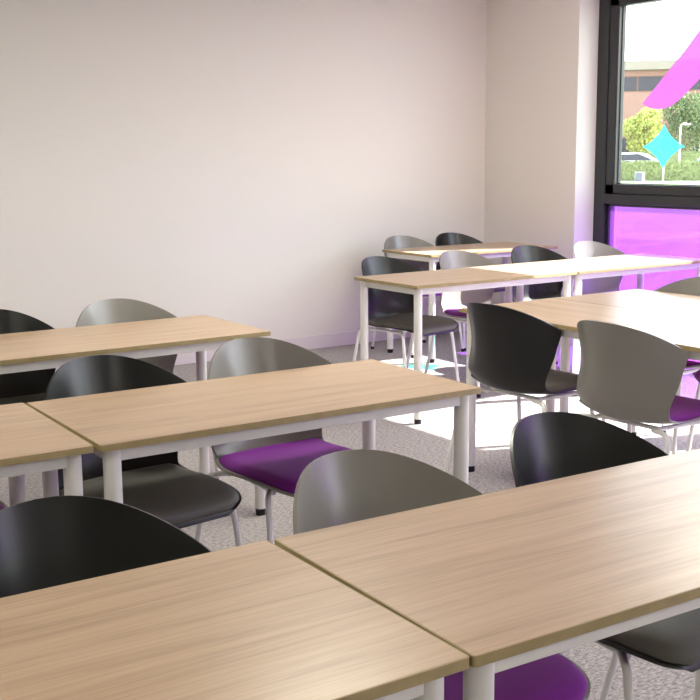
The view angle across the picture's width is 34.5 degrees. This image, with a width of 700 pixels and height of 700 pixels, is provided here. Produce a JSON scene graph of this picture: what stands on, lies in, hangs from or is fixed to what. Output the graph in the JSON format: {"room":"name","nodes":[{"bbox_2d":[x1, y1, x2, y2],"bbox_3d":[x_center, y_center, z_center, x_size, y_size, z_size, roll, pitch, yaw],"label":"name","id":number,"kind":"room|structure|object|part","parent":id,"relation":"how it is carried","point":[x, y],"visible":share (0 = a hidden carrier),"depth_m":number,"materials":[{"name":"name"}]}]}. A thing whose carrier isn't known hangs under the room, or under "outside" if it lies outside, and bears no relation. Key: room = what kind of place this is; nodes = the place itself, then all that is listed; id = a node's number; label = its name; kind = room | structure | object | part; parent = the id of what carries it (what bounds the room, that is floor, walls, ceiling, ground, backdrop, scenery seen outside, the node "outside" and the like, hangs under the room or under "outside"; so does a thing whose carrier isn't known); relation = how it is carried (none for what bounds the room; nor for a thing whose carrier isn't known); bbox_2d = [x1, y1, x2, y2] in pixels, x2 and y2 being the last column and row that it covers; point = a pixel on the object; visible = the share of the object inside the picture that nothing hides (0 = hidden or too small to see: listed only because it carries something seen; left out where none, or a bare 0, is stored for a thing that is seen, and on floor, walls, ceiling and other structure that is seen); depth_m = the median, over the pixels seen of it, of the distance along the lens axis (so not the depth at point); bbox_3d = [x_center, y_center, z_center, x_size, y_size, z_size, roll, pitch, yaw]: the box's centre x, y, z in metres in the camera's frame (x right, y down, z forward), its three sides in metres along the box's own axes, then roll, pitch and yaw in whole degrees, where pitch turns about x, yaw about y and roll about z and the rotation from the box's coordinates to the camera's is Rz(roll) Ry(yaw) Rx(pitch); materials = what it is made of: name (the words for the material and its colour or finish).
{"room":"classroom","nodes":[
{"label":"classroom","id":0,"kind":"room"},
{"bbox_2d":[0,0,486,338],"bbox_3d":[-2.644,-1.018,6.736,9.750,2.605,0.150,-7,12,-33],"label":"wall","id":1,"kind":"structure","parent":0,"point":[237,161],"depth_m":7.83,"materials":[{"name":"white paint"}]},
{"bbox_2d":[55,319,466,371],"bbox_3d":[-2.730,0.244,6.791,9.208,0.100,0.014,-7,12,-33],"label":"baseboard","id":2,"kind":"structure","parent":1,"relation":"attached to","point":[342,338],"depth_m":8.45,"materials":[{"name":"white paint"}]},
{"bbox_2d":[0,331,699,699],"bbox_3d":[0.185,1.037,2.682,9.620,0.100,10.510,-7,12,-33],"label":"floor","id":3,"kind":"structure","parent":0,"point":[428,442],"depth_m":5.55,"materials":[{"name":"carpet"}]},
{"bbox_2d":[0,500,7,509],"bbox_3d":[-1.106,0.522,2.998,0.511,0.830,0.553,-7,12,-33],"label":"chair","id":4,"kind":"object","parent":3,"relation":"on","point":[2,505],"visible":0.02,"depth_m":3.17,"materials":[{"name":"purple fabric"}]},
{"bbox_2d":[0,309,55,404],"bbox_3d":[-1.311,0.281,4.392,0.511,0.830,0.553,-8,12,-36],"label":"chair","id":5,"kind":"object","parent":3,"relation":"on","point":[25,387],"visible":0.18,"depth_m":4.57,"materials":[{"name":"black plastic"}]},
{"bbox_2d":[0,403,93,505],"bbox_3d":[-1.261,0.616,2.695,1.176,0.750,0.580,-7,12,-32],"label":"table","id":6,"kind":"object","parent":3,"relation":"on","point":[31,442],"visible":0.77,"depth_m":2.72,"materials":[{"name":"white"}]},
{"bbox_3d":[-0.933,0.522,3.188,0.045,0.705,0.045,-7,12,-32],"label":"leg","id":7,"kind":"part","parent":6,"relation":"part of","materials":[{"name":"white metal"}]},
{"bbox_3d":[-1.129,0.316,2.428,1.091,0.036,0.020,-7,12,-32],"label":"rail","id":8,"kind":"part","parent":6,"relation":"part of","materials":[{"name":"white metal"}]},
{"bbox_3d":[-0.668,0.591,2.776,0.045,0.705,0.045,-7,12,-32],"label":"leg","id":9,"kind":"part","parent":6,"relation":"part of","materials":[{"name":"white metal"}]},
{"bbox_2d":[0,495,211,597],"bbox_3d":[-0.394,0.711,1.879,0.511,0.830,0.553,-8,12,-37],"label":"chair","id":10,"kind":"object","parent":3,"relation":"on","point":[46,542],"visible":0.28,"depth_m":2.04,"materials":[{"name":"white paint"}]},
{"bbox_2d":[0,315,270,515],"bbox_3d":[-0.955,0.317,4.396,1.176,0.750,0.580,-7,12,-33],"label":"table","id":11,"kind":"object","parent":3,"relation":"on","point":[52,348],"visible":0.73,"depth_m":4.29,"materials":[{"name":"white wood"}]},
{"bbox_3d":[-0.817,0.017,4.131,1.091,0.036,0.020,-7,12,-33],"label":"rail","id":12,"kind":"part","parent":11,"relation":"part of","materials":[{"name":"white"}]},
{"bbox_3d":[-0.641,0.221,4.897,0.045,0.705,0.045,-7,12,-33],"label":"leg","id":13,"kind":"part","parent":11,"relation":"part of","materials":[{"name":"white metal"}]},
{"bbox_3d":[-0.364,0.289,4.492,0.045,0.705,0.045,-7,12,-33],"label":"leg","id":14,"kind":"part","parent":11,"relation":"part of","materials":[{"name":"white metal"}]},
{"bbox_2d":[44,355,241,545],"bbox_3d":[-0.615,0.460,3.329,0.511,0.830,0.553,-9,13,-41],"label":"chair","id":15,"kind":"object","parent":3,"relation":"on","point":[159,486],"visible":0.5,"depth_m":3.36,"materials":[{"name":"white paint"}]},
{"bbox_3d":[-0.356,0.646,3.365,0.150,0.423,0.027,2,10,14],"label":"leg","id":16,"kind":"part","parent":15,"relation":"part of","materials":[{"name":"white paint"}]},
{"bbox_2d":[76,298,220,479],"bbox_3d":[-0.858,0.225,4.689,0.511,0.830,0.553,-8,12,-37],"label":"chair","id":17,"kind":"object","parent":3,"relation":"on","point":[119,310],"visible":0.06,"depth_m":4.86,"materials":[{"name":"grey plastic"}]},
{"bbox_3d":[-0.599,0.414,4.708,0.150,0.423,0.027,3,10,18],"label":"leg","id":18,"kind":"part","parent":17,"relation":"part of","materials":[{"name":"white paint"}]},
{"bbox_2d":[0,540,468,699],"bbox_3d":[-0.480,0.811,1.540,1.176,0.750,0.580,-7,12,-33],"label":"table","id":19,"kind":"object","parent":3,"relation":"on","point":[256,620],"visible":1,"depth_m":1.62,"materials":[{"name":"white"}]},
{"bbox_3d":[-0.346,0.511,1.274,1.091,0.036,0.020,-7,12,-33],"label":"rail","id":20,"kind":"part","parent":19,"relation":"part of","materials":[{"name":"white metal"}]},
{"bbox_3d":[0.112,0.784,1.628,0.045,0.705,0.045,-7,12,-33],"label":"leg","id":21,"kind":"part","parent":19,"relation":"part of","materials":[{"name":"white metal"}]},
{"bbox_2d":[27,359,480,502],"bbox_3d":[-0.258,0.499,3.317,1.176,0.750,0.580,-7,12,-32],"label":"table","id":22,"kind":"object","parent":3,"relation":"on","point":[149,421],"visible":0.57,"depth_m":3.16,"materials":[{"name":"white wood"}]},
{"bbox_3d":[-0.851,0.514,3.228,0.045,0.705,0.045,-7,12,-32],"label":"leg","id":23,"kind":"part","parent":22,"relation":"part of","materials":[{"name":"white metal"}]},
{"bbox_3d":[-0.722,0.219,2.964,0.020,0.036,0.495,-7,12,-32],"label":"rail","id":24,"kind":"part","parent":22,"relation":"part of","materials":[{"name":"white metal"}]},
{"bbox_3d":[-0.581,0.583,2.819,0.045,0.705,0.045,-7,12,-32],"label":"leg","id":25,"kind":"part","parent":22,"relation":"part of","materials":[{"name":"white metal"}]},
{"bbox_3d":[-0.124,0.199,3.050,1.091,0.036,0.020,-7,12,-32],"label":"rail","id":26,"kind":"part","parent":22,"relation":"part of","materials":[{"name":"white"}]},
{"bbox_3d":[0.064,0.404,3.812,0.045,0.705,0.045,-7,12,-32],"label":"leg","id":27,"kind":"part","parent":22,"relation":"part of","materials":[{"name":"white metal"}]},
{"bbox_3d":[0.334,0.473,3.403,0.045,0.705,0.045,-7,12,-32],"label":"leg","id":28,"kind":"part","parent":22,"relation":"part of","materials":[{"name":"white metal"}]},
{"bbox_2d":[195,337,352,542],"bbox_3d":[-0.187,0.404,3.631,0.511,0.830,0.553,-8,12,-36],"label":"chair","id":29,"kind":"object","parent":3,"relation":"on","point":[274,464],"visible":0.48,"depth_m":3.69,"materials":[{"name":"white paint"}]},
{"bbox_3d":[-0.453,0.594,3.670,0.202,0.425,0.070,2,10,16],"label":"leg","id":30,"kind":"part","parent":29,"relation":"part of","materials":[{"name":"white paint"}]},
{"bbox_3d":[-0.177,0.396,3.615,0.347,0.017,0.257,-8,12,-36],"label":"seat frame","id":31,"kind":"part","parent":29,"relation":"part of","materials":[{"name":"white paint"}]},
{"bbox_3d":[-0.239,0.637,3.416,0.027,0.423,0.150,-1,10,-3],"label":"leg","id":32,"kind":"part","parent":29,"relation":"part of","materials":[{"name":"white paint"}]},
{"bbox_2d":[352,256,459,381],"bbox_3d":[0.326,-0.117,6.593,0.511,0.830,0.553,-10,14,-43],"label":"chair","id":33,"kind":"object","parent":3,"relation":"on","point":[387,309],"visible":0.7,"depth_m":6.66,"materials":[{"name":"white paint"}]},
{"bbox_3d":[0.062,0.078,6.603,0.202,0.425,0.070,1,10,10],"label":"leg","id":34,"kind":"part","parent":33,"relation":"part of","materials":[{"name":"white paint"}]},
{"bbox_3d":[0.338,-0.125,6.579,0.347,0.017,0.257,-10,14,-43],"label":"seat frame","id":35,"kind":"part","parent":33,"relation":"part of","materials":[{"name":"white paint"}]},
{"bbox_3d":[0.303,0.116,6.374,0.027,0.423,0.150,-2,10,-9],"label":"leg","id":36,"kind":"part","parent":33,"relation":"part of","materials":[{"name":"white paint"}]},
{"bbox_3d":[0.364,0.026,6.887,0.070,0.425,0.202,-2,10,-7],"label":"leg","id":37,"kind":"part","parent":33,"relation":"part of","materials":[{"name":"white paint"}]},
{"bbox_3d":[0.585,0.067,6.638,0.150,0.423,0.027,2,10,12],"label":"leg","id":38,"kind":"part","parent":33,"relation":"part of","materials":[{"name":"white paint"}]},
{"bbox_2d":[371,235,463,357],"bbox_3d":[0.506,-0.405,8.233,0.511,0.830,0.553,-7,12,-33],"label":"chair","id":39,"kind":"object","parent":3,"relation":"on","point":[393,242],"visible":0.19,"depth_m":8.39,"materials":[{"name":"white paint"}]},
{"bbox_3d":[0.242,-0.217,8.289,0.202,0.425,0.070,3,11,20],"label":"leg","id":40,"kind":"part","parent":39,"relation":"part of","materials":[{"name":"white paint"}]},
{"bbox_3d":[0.439,-0.173,8.022,0.027,0.423,0.150,0,10,0],"label":"leg","id":41,"kind":"part","parent":39,"relation":"part of","materials":[{"name":"white paint"}]},
{"bbox_3d":[0.763,-0.212,8.234,0.150,0.423,0.027,4,11,22],"label":"leg","id":42,"kind":"part","parent":39,"relation":"part of","materials":[{"name":"white paint"}]},
{"bbox_2d":[293,449,590,699],"bbox_3d":[0.152,0.652,2.189,0.511,0.830,0.553,-9,13,-40],"label":"chair","id":43,"kind":"object","parent":3,"relation":"on","point":[346,486],"visible":0.23,"depth_m":2.31,"materials":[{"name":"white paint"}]},
{"bbox_2d":[424,250,497,397],"bbox_3d":[0.804,-0.182,6.938,0.511,0.830,0.553,-8,12,-37],"label":"chair","id":44,"kind":"object","parent":3,"relation":"on","point":[450,302],"visible":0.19,"depth_m":7.08,"materials":[{"name":"white paint"}]},
{"bbox_3d":[0.539,0.009,6.975,0.202,0.425,0.070,2,10,16],"label":"leg","id":45,"kind":"part","parent":44,"relation":"part of","materials":[{"name":"white paint"}]},
{"bbox_3d":[0.815,-0.189,6.922,0.347,0.017,0.257,-8,12,-37],"label":"seat frame","id":46,"kind":"part","parent":44,"relation":"part of","materials":[{"name":"white paint"}]},
{"bbox_2d":[422,232,504,350],"bbox_3d":[0.900,-0.456,8.503,0.511,0.830,0.553,-7,12,-33],"label":"chair","id":47,"kind":"object","parent":3,"relation":"on","point":[450,238],"visible":0.15,"depth_m":8.65,"materials":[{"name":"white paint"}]},
{"bbox_3d":[0.833,-0.223,8.292,0.027,0.423,0.150,0,10,0],"label":"leg","id":48,"kind":"part","parent":47,"relation":"part of","materials":[{"name":"white paint"}]},
{"bbox_2d":[354,264,576,424],"bbox_3d":[0.672,-0.064,6.497,1.176,0.750,0.580,-7,12,-34],"label":"table","id":49,"kind":"object","parent":3,"relation":"on","point":[419,283],"visible":0.7,"depth_m":6.30,"materials":[{"name":"white wood"}]},
{"bbox_3d":[0.082,-0.046,6.395,0.045,0.705,0.045,-7,12,-34],"label":"leg","id":50,"kind":"part","parent":49,"relation":"part of","materials":[{"name":"white metal"}]},
{"bbox_3d":[0.215,-0.342,6.134,0.020,0.036,0.495,-7,12,-34],"label":"rail","id":51,"kind":"part","parent":49,"relation":"part of","materials":[{"name":"white metal"}]},
{"bbox_3d":[0.361,0.021,5.992,0.045,0.705,0.045,-7,12,-34],"label":"leg","id":52,"kind":"part","parent":49,"relation":"part of","materials":[{"name":"white metal"}]},
{"bbox_3d":[0.811,-0.364,6.233,1.091,0.036,0.020,-7,12,-34],"label":"rail","id":53,"kind":"part","parent":49,"relation":"part of","materials":[{"name":"white metal"}]},
{"bbox_3d":[0.983,-0.160,7.000,0.045,0.705,0.045,-7,12,-34],"label":"leg","id":54,"kind":"part","parent":49,"relation":"part of","materials":[{"name":"white metal"}]},
{"bbox_3d":[1.262,-0.092,6.596,0.045,0.705,0.045,-7,12,-34],"label":"leg","id":55,"kind":"part","parent":49,"relation":"part of","materials":[{"name":"white metal"}]},
{"bbox_2d":[382,242,557,362],"bbox_3d":[0.882,-0.373,8.257,1.176,0.750,0.580,-7,12,-33],"label":"table","id":56,"kind":"object","parent":3,"relation":"on","point":[431,254],"visible":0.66,"depth_m":8.03,"materials":[{"name":"white"}]},
{"bbox_3d":[0.290,-0.357,8.162,0.045,0.705,0.045,-7,12,-33],"label":"leg","id":57,"kind":"part","parent":56,"relation":"part of","materials":[{"name":"white metal"}]},
{"bbox_3d":[0.421,-0.651,7.899,0.020,0.036,0.495,-7,12,-33],"label":"rail","id":58,"kind":"part","parent":56,"relation":"part of","materials":[{"name":"white metal"}]},
{"bbox_3d":[0.565,-0.288,7.756,0.045,0.705,0.045,-7,12,-33],"label":"leg","id":59,"kind":"part","parent":56,"relation":"part of","materials":[{"name":"white metal"}]},
{"bbox_3d":[1.018,-0.673,7.992,1.091,0.036,0.020,-7,12,-33],"label":"rail","id":60,"kind":"part","parent":56,"relation":"part of","materials":[{"name":"white metal"}]},
{"bbox_3d":[1.199,-0.468,8.756,0.045,0.705,0.045,-7,12,-33],"label":"leg","id":61,"kind":"part","parent":56,"relation":"part of","materials":[{"name":"white metal"}]},
{"bbox_2d":[275,449,699,699],"bbox_3d":[0.516,0.693,2.167,1.176,0.750,0.580,-7,12,-32],"label":"table","id":62,"kind":"object","parent":3,"relation":"on","point":[513,577],"visible":0.81,"depth_m":1.92,"materials":[{"name":"brown wood"}]},
{"bbox_3d":[0.187,0.776,1.673,0.045,0.705,0.045,-7,12,-32],"label":"leg","id":63,"kind":"part","parent":62,"relation":"part of","materials":[{"name":"white metal"}]},
{"bbox_3d":[0.648,0.393,1.898,1.091,0.036,0.020,-7,12,-32],"label":"rail","id":64,"kind":"part","parent":62,"relation":"part of","materials":[{"name":"white"}]},
{"bbox_3d":[0.846,0.599,2.658,0.045,0.705,0.045,-7,12,-32],"label":"leg","id":65,"kind":"part","parent":62,"relation":"part of","materials":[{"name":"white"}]},
{"bbox_2d":[444,302,594,472],"bbox_3d":[0.756,0.186,4.829,0.553,0.830,0.511,-9,13,-39],"label":"chair","id":66,"kind":"object","parent":3,"relation":"on","point":[513,352],"visible":0.81,"depth_m":4.61,"materials":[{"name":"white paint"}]},
{"bbox_3d":[0.496,0.369,4.916,0.202,0.425,0.070,-1,10,-3],"label":"leg","id":67,"kind":"part","parent":66,"relation":"part of","materials":[{"name":"white paint"}]},
{"bbox_3d":[0.763,0.331,5.116,0.027,0.423,0.150,2,10,16],"label":"leg","id":68,"kind":"part","parent":66,"relation":"part of","materials":[{"name":"white paint"}]},
{"bbox_3d":[0.769,0.175,4.838,0.257,0.017,0.347,-9,13,-39],"label":"seat frame","id":69,"kind":"part","parent":66,"relation":"part of","materials":[{"name":"white paint"}]},
{"bbox_3d":[0.763,0.422,4.599,0.070,0.425,0.202,2,10,14],"label":"leg","id":70,"kind":"part","parent":66,"relation":"part of","materials":[{"name":"white paint"}]},
{"bbox_2d":[511,245,566,301],"bbox_3d":[1.291,-0.243,7.268,0.511,0.830,0.553,-7,12,-33],"label":"chair","id":71,"kind":"object","parent":3,"relation":"on","point":[522,253],"visible":0.18,"depth_m":7.44,"materials":[{"name":"white paint"}]},
{"bbox_2d":[459,298,699,471],"bbox_3d":[1.185,0.263,4.599,0.580,0.750,1.620,-7,12,-34],"label":"table","id":72,"kind":"object","parent":3,"relation":"on","point":[682,331],"visible":0.53,"depth_m":4.78,"materials":[{"name":"brown wood"}]},
{"bbox_3d":[0.546,0.178,5.085,0.045,0.705,0.045,-7,12,-34],"label":"leg","id":73,"kind":"part","parent":72,"relation":"part of","materials":[{"name":"white metal"}]},
{"bbox_3d":[0.955,0.126,5.360,0.045,0.705,0.045,-7,12,-34],"label":"leg","id":74,"kind":"part","parent":72,"relation":"part of","materials":[{"name":"white metal"}]},
{"bbox_3d":[0.974,-0.046,4.401,0.020,0.036,1.535,-7,12,-34],"label":"rail","id":75,"kind":"part","parent":72,"relation":"part of","materials":[{"name":"white metal"}]},
{"bbox_2d":[556,241,625,363],"bbox_3d":[1.751,-0.302,7.581,0.511,0.830,0.553,-7,12,-33],"label":"chair","id":76,"kind":"object","parent":3,"relation":"on","point":[581,249],"visible":0.18,"depth_m":7.75,"materials":[{"name":"white paint"}]},
{"bbox_3d":[1.487,-0.114,7.636,0.202,0.425,0.070,3,11,20],"label":"leg","id":77,"kind":"part","parent":76,"relation":"part of","materials":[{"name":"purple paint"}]},
{"bbox_2d":[510,412,699,699],"bbox_3d":[0.608,0.593,2.506,0.511,0.830,0.553,-8,12,-37],"label":"chair","id":78,"kind":"object","parent":3,"relation":"on","point":[545,446],"visible":0.27,"depth_m":2.63,"materials":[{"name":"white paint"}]},
{"bbox_3d":[0.674,0.737,2.795,0.070,0.425,0.202,-1,10,-1],"label":"leg","id":79,"kind":"part","parent":78,"relation":"part of","materials":[{"name":"white paint"}]},
{"bbox_3d":[0.619,0.586,2.491,0.347,0.017,0.257,-8,12,-37],"label":"seat frame","id":80,"kind":"part","parent":78,"relation":"part of","materials":[{"name":"white paint"}]},
{"bbox_3d":[0.559,0.826,2.291,0.027,0.423,0.150,-1,10,-3],"label":"leg","id":81,"kind":"part","parent":78,"relation":"part of","materials":[{"name":"white paint"}]},
{"bbox_2d":[515,253,699,396],"bbox_3d":[1.650,-0.186,7.147,1.176,0.750,0.580,-7,12,-33],"label":"table","id":82,"kind":"object","parent":3,"relation":"on","point":[639,264],"visible":0.55,"depth_m":6.95,"materials":[{"name":"white"}]},
{"bbox_3d":[1.059,-0.169,7.048,0.045,0.705,0.045,-7,12,-33],"label":"leg","id":83,"kind":"part","parent":82,"relation":"part of","materials":[{"name":"white metal"}]},
{"bbox_3d":[1.337,-0.101,6.644,0.045,0.705,0.045,-7,12,-33],"label":"leg","id":84,"kind":"part","parent":82,"relation":"part of","materials":[{"name":"white metal"}]},
{"bbox_3d":[1.963,-0.282,7.649,0.045,0.705,0.045,-7,12,-33],"label":"leg","id":85,"kind":"part","parent":82,"relation":"part of","materials":[{"name":"white metal"}]},
{"bbox_3d":[1.788,-0.486,6.883,1.091,0.036,0.020,-7,12,-33],"label":"rail","id":86,"kind":"part","parent":82,"relation":"part of","materials":[{"name":"white metal"}]},
{"bbox_2d":[557,289,699,434],"bbox_3d":[1.667,0.202,4.920,0.580,0.750,1.620,-7,12,-34],"label":"table","id":87,"kind":"object","parent":3,"relation":"on","point":[638,299],"visible":0.48,"depth_m":5.29,"materials":[{"name":"white"}]},
{"bbox_3d":[1.030,0.118,5.406,0.045,0.705,0.045,-7,12,-34],"label":"leg","id":88,"kind":"part","parent":87,"relation":"part of","materials":[{"name":"white metal"}]},
{"bbox_3d":[1.438,0.066,5.681,0.045,0.705,0.045,-7,12,-34],"label":"leg","id":89,"kind":"part","parent":87,"relation":"part of","materials":[{"name":"white metal"}]},
{"bbox_2d":[575,320,699,454],"bbox_3d":[1.119,0.274,4.310,0.553,0.830,0.511,-8,12,-37],"label":"chair","id":90,"kind":"object","parent":3,"relation":"on","point":[630,376],"visible":0.91,"depth_m":4.09,"materials":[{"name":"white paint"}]},
{"bbox_3d":[0.862,0.455,4.407,0.202,0.425,0.070,-1,10,-1],"label":"leg","id":91,"kind":"part","parent":90,"relation":"part of","materials":[{"name":"white paint"}]},
{"bbox_3d":[1.135,0.419,4.596,0.027,0.423,0.150,3,10,18],"label":"leg","id":92,"kind":"part","parent":90,"relation":"part of","materials":[{"name":"white paint"}]},
{"bbox_3d":[1.133,0.262,4.319,0.257,0.017,0.347,-8,12,-37],"label":"seat frame","id":93,"kind":"part","parent":90,"relation":"part of","materials":[{"name":"white paint"}]},
{"bbox_3d":[1.117,0.509,4.080,0.070,0.425,0.202,2,10,16],"label":"leg","id":94,"kind":"part","parent":90,"relation":"part of","materials":[{"name":"white paint"}]},
{"bbox_2d":[602,277,699,453],"bbox_3d":[1.532,0.082,5.387,0.553,0.830,0.511,-7,12,-33],"label":"chair","id":95,"kind":"object","parent":3,"relation":"on","point":[689,286],"visible":0.06,"depth_m":5.52,"materials":[{"name":"white paint"}]},
{"bbox_3d":[1.501,0.316,5.168,0.027,0.423,0.150,4,11,22],"label":"leg","id":96,"kind":"part","parent":95,"relation":"part of","materials":[{"name":"white paint"}]},
{"bbox_3d":[1.517,0.075,5.375,0.257,0.017,0.347,-7,12,-33],"label":"seat frame","id":97,"kind":"part","parent":95,"relation":"part of","materials":[{"name":"white paint"}]},
{"bbox_2d":[686,369,699,450],"bbox_3d":[1.834,0.148,4.993,0.553,0.830,0.511,-7,12,-33],"label":"chair","id":98,"kind":"object","parent":3,"relation":"on","point":[697,373],"visible":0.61,"depth_m":5.09,"materials":[{"name":"white paint"}]},
{"bbox_2d":[484,0,599,344],"bbox_3d":[4.115,-0.775,5.001,0.442,2.605,10.260,-7,12,-33],"label":"wall","id":99,"kind":"structure","parent":0,"point":[542,55],"depth_m":8.50,"materials":[{"name":"white paint"}]},
{"bbox_2d":[593,0,699,290],"bbox_3d":[2.705,-1.114,7.136,0.132,2.565,3.060,-7,12,-33],"label":"window","id":100,"kind":"structure","parent":99,"relation":"in","point":[630,218],"depth_m":8.12,"materials":[{"name":"grey metal"}]},
{"bbox_3d":[2.707,-1.635,7.023,0.075,1.380,2.892,-7,12,-33],"label":"sash frame","id":101,"kind":"part","parent":100,"relation":"part of","materials":[{"name":"grey metal"}]},
{"bbox_3d":[2.722,-0.392,7.243,0.006,1.005,2.892,-7,12,-33],"label":"tinted panel","id":102,"kind":"part","parent":100,"relation":"part of","materials":[{"name":"purple glass"}]},
{"bbox_2d":[643,30,699,108],"bbox_3d":[2.327,-1.990,7.537,0.001,0.721,0.940,-7,12,-33],"label":"sticker","id":103,"kind":"object","parent":100,"relation":"attached to","point":[684,73],"visible":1,"depth_m":7.69,"materials":[{"name":"pink plastic"}]},
{"bbox_2d":[621,181,699,182],"bbox_3d":[18.445,-10.188,66.509,120.000,0.050,24.500,2,10,15],"label":"pavement","id":104,"kind":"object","parent":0,"point":[621,181],"visible":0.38,"depth_m":55.32,"materials":[{"name":"white concrete"}]},
{"bbox_2d":[622,153,657,161],"bbox_3d":[15.831,-10.528,64.282,4.282,1.430,1.760,2,10,15],"label":"parked car","id":105,"kind":"object","parent":104,"relation":"on","point":[630,157],"visible":0.08,"depth_m":63.37,"materials":[{"name":"white paint"}]},
{"bbox_2d":[635,172,644,181],"bbox_3d":[14.626,-8.731,56.922,0.480,0.500,0.320,2,10,15],"label":"sign","id":106,"kind":"object","parent":104,"relation":"on","point":[639,176],"visible":0.86,"depth_m":56.77,"materials":[{"name":"white plastic"}]},
{"bbox_3d":[14.538,-8.708,56.793,0.340,0.440,0.020,2,10,15],"label":"cabinet door","id":107,"kind":"part","parent":106,"relation":"part of","materials":[{"name":"grey paint"}]},
{"bbox_2d":[623,106,663,152],"bbox_3d":[18.729,-13.506,72.479,2.759,4.500,2.844,2,10,15],"label":"street tree","id":108,"kind":"object","parent":104,"relation":"on","point":[647,125],"visible":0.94,"depth_m":71.78,"materials":[{"name":"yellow plant"}]},
{"bbox_2d":[653,91,699,151],"bbox_3d":[22.327,-14.422,74.824,3.874,5.437,4.670,-7,12,-33],"label":"street tree","id":109,"kind":"object","parent":104,"relation":"on","point":[691,115],"visible":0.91,"depth_m":74.17,"materials":[{"name":"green plant"}]},
{"bbox_2d":[636,183,699,184],"bbox_3d":[70.670,-11.135,70.241,183.540,0.300,280.000,-7,12,-33],"label":"ground","id":110,"kind":"structure","parent":0,"point":[636,183],"depth_m":53.91,"materials":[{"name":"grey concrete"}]},
{"bbox_2d":[621,160,699,180],"bbox_3d":[16.152,-9.252,58.194,28.062,1.106,1.310,2,10,15],"label":"hedge","id":111,"kind":"object","parent":110,"relation":"on","point":[674,170],"visible":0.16,"depth_m":57.65,"materials":[{"name":"green plant"}]},
{"bbox_2d":[622,60,699,152],"bbox_3d":[24.265,-17.794,86.869,53.000,7.900,13.200,2,10,15],"label":"brick building","id":112,"kind":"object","parent":110,"relation":"on","point":[641,78],"visible":0.08,"depth_m":81.28,"materials":[{"name":"brown"}]},
{"bbox_3d":[19.139,-14.762,82.548,2.460,1.380,0.014,2,10,15],"label":"pane","id":113,"kind":"part","parent":112,"relation":"part of","materials":[{"name":"clear glass"}]},
{"bbox_3d":[19.099,-19.259,81.763,3.260,0.970,0.014,2,10,15],"label":"pane","id":114,"kind":"part","parent":112,"relation":"part of","materials":[{"name":"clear glass"}]},
{"bbox_3d":[22.378,-19.133,80.873,3.260,0.970,0.014,2,10,15],"label":"pane","id":115,"kind":"part","parent":112,"relation":"part of","materials":[{"name":"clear glass"}]},
{"bbox_3d":[22.418,-14.636,81.658,2.460,1.380,0.014,2,10,15],"label":"pane","id":116,"kind":"part","parent":112,"relation":"part of","materials":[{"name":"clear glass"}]},
{"bbox_3d":[25.657,-19.006,79.983,3.260,0.970,0.014,2,10,15],"label":"pane","id":117,"kind":"part","parent":112,"relation":"part of","materials":[{"name":"clear glass"}]},
{"bbox_2d":[622,151,699,161],"bbox_3d":[19.458,-11.563,70.026,28.068,1.534,0.912,2,10,15],"label":"hedge","id":118,"kind":"object","parent":110,"relation":"on","point":[661,156],"visible":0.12,"depth_m":69.45,"materials":[{"name":"green plant"}]},
{"bbox_2d":[678,123,690,160],"bbox_3d":[17.542,-10.414,59.193,0.570,2.986,0.200,2,10,15],"label":"lamp post","id":119,"kind":"object","parent":110,"relation":"on","point":[682,123],"visible":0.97,"depth_m":59.10,"materials":[{"name":"white metal"}]}
]}

